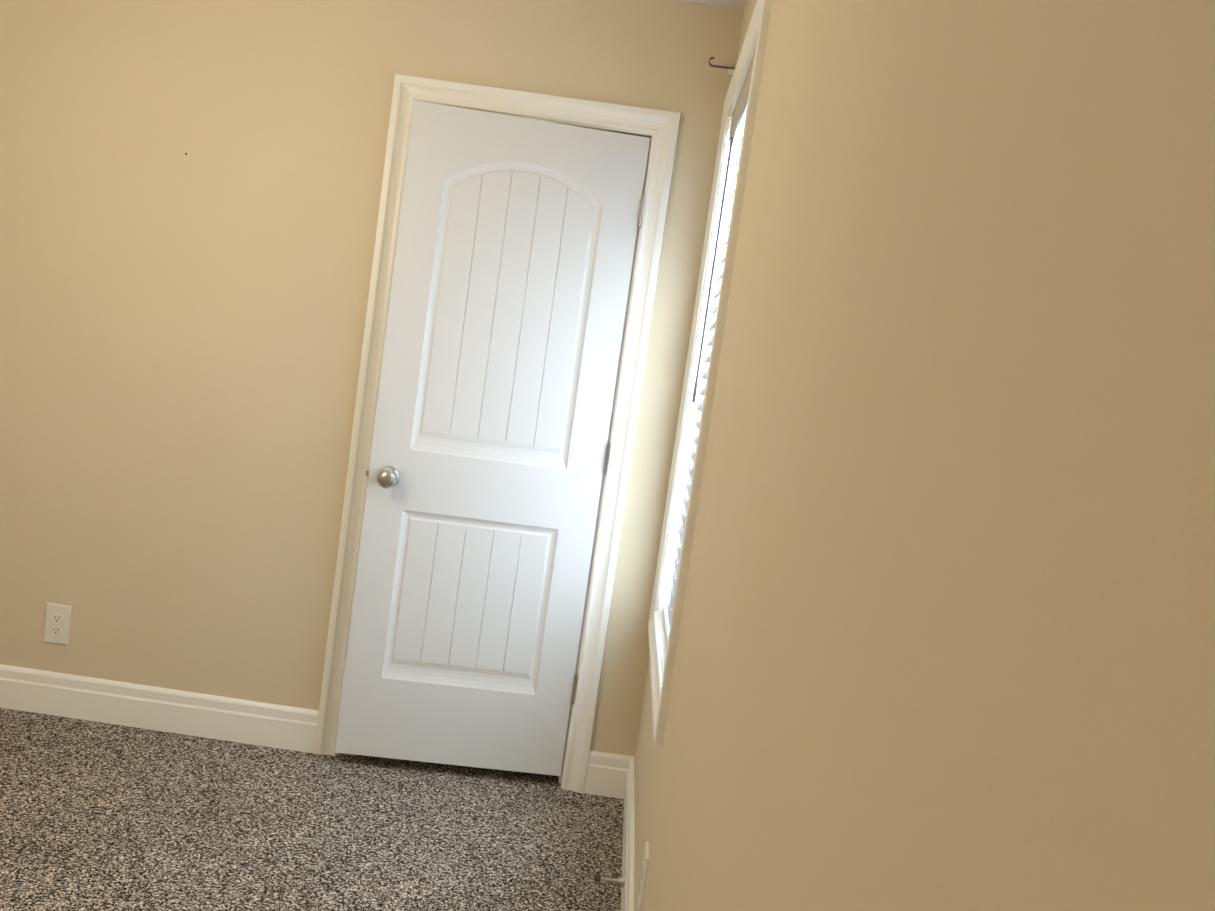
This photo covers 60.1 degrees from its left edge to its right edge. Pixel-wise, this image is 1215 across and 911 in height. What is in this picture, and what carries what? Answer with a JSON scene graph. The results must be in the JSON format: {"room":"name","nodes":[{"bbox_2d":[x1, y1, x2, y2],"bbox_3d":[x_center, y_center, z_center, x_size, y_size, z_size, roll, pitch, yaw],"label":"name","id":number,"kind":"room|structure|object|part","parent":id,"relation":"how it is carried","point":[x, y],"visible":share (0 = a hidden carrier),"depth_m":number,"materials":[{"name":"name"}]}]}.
{"room":"empty bedroom","nodes":[
{"label":"empty bedroom","id":0,"kind":"room"},
{"bbox_2d":[0,708,623,910],"bbox_3d":[-1.583,1.006,2.089,3.530,0.100,4.640,8,5,1],"label":"floor","id":1,"kind":"structure","parent":0,"point":[97,816],"depth_m":2.82,"materials":[{"name":"carpet"}]},
{"bbox_2d":[0,0,743,756],"bbox_3d":[-1.440,-0.364,3.321,3.390,2.440,0.140,8,5,1],"label":"wall","id":2,"kind":"structure","parent":0,"point":[180,342],"depth_m":3.23,"materials":[{"name":"paint"}]},
{"bbox_2d":[43,603,71,644],"bbox_3d":[-1.742,0.534,3.326,0.078,0.126,0.008,8,5,1],"label":"electrical outlet","id":3,"kind":"object","parent":2,"relation":"attached to","point":[57,623],"visible":1,"depth_m":3.32,"materials":[{"name":"beige plastic"}]},
{"bbox_2d":[0,664,318,753],"bbox_3d":[-2.017,0.721,3.344,2.213,0.135,0.015,8,5,1],"label":"baseboard","id":4,"kind":"structure","parent":2,"relation":"attached to","point":[172,711],"depth_m":3.33,"materials":[{"name":"white paint"}]},
{"bbox_2d":[335,100,649,775],"bbox_3d":[-0.358,-0.018,3.229,0.731,1.996,0.185,8,5,-5],"label":"door","id":5,"kind":"structure","parent":2,"relation":"in","point":[514,254],"depth_m":3.21,"materials":[{"name":"white paint"}]},
{"bbox_3d":[-0.685,0.061,3.211,0.104,0.065,0.185,8,5,-5],"label":"knob","id":6,"kind":"part","parent":5,"relation":"part of","materials":[{"name":"silver metal"}]},
{"bbox_3d":[0.001,-0.003,3.250,0.013,1.594,0.042,8,5,-5],"label":"door hinge","id":7,"kind":"part","parent":5,"relation":"part of","materials":[{"name":"silver metal"}]},
{"bbox_2d":[314,74,679,792],"bbox_3d":[-0.354,-0.047,3.308,0.864,2.117,0.158,8,5,1],"label":"door frame","id":8,"kind":"structure","parent":2,"relation":"attached to","point":[662,126],"depth_m":3.21,"materials":[{"name":"white paint"}]},
{"bbox_2d":[673,0,746,9],"bbox_3d":[-1.231,-1.500,1.879,3.530,0.100,4.640,8,5,1],"label":"ceiling","id":9,"kind":"structure","parent":0,"point":[737,4],"depth_m":3.10,"materials":[{"name":"white paint"}]},
{"bbox_2d":[634,0,1214,910],"bbox_3d":[0.259,0.027,1.505,0.140,2.440,3.730,8,5,1],"label":"wall","id":10,"kind":"structure","parent":0,"point":[946,638],"depth_m":0.53,"materials":[{"name":"paint"}]},
{"bbox_2d":[608,754,634,910],"bbox_3d":[0.011,1.152,1.602,0.040,0.135,3.450,8,5,1],"label":"baseboard","id":11,"kind":"structure","parent":10,"relation":"attached to","point":[623,772],"depth_m":2.97,"materials":[{"name":"white paint"}]},
{"bbox_2d":[594,874,624,887],"bbox_3d":[0.006,1.064,2.634,0.080,0.025,0.025,8,5,1],"label":"doorstop","id":12,"kind":"object","parent":11,"relation":"attached to","point":[599,878],"visible":0.83,"depth_m":2.63,"materials":[{"name":"silver metal"}]},
{"bbox_2d":[638,842,648,910],"bbox_3d":[0.073,0.885,2.198,0.008,0.126,0.078,8,5,1],"label":"electrical outlet","id":13,"kind":"object","parent":10,"relation":"attached to","point":[643,876],"visible":1,"depth_m":2.17,"materials":[{"name":"beige plastic"}]},
{"bbox_2d":[657,46,755,673],"bbox_3d":[0.291,-0.215,2.691,0.100,1.516,0.939,8,5,1],"label":"window blind","id":14,"kind":"object","parent":10,"relation":"attached to","point":[679,494],"visible":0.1,"depth_m":3.13,"materials":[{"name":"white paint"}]},
{"bbox_2d":[648,0,771,745],"bbox_3d":[0.233,-0.223,2.692,0.018,1.620,1.043,8,5,1],"label":"window","id":15,"kind":"structure","parent":10,"relation":"in","point":[756,33],"depth_m":2.23,"materials":[{"name":"white paint"}]},
{"bbox_2d":[708,57,734,75],"bbox_3d":[0.335,-1.124,3.080,0.084,0.076,0.016,8,5,1],"label":"curtain bracket","id":16,"kind":"object","parent":10,"relation":"attached to","point":[731,71],"visible":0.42,"depth_m":3.07,"materials":[{"name":"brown metal"}]}
]}

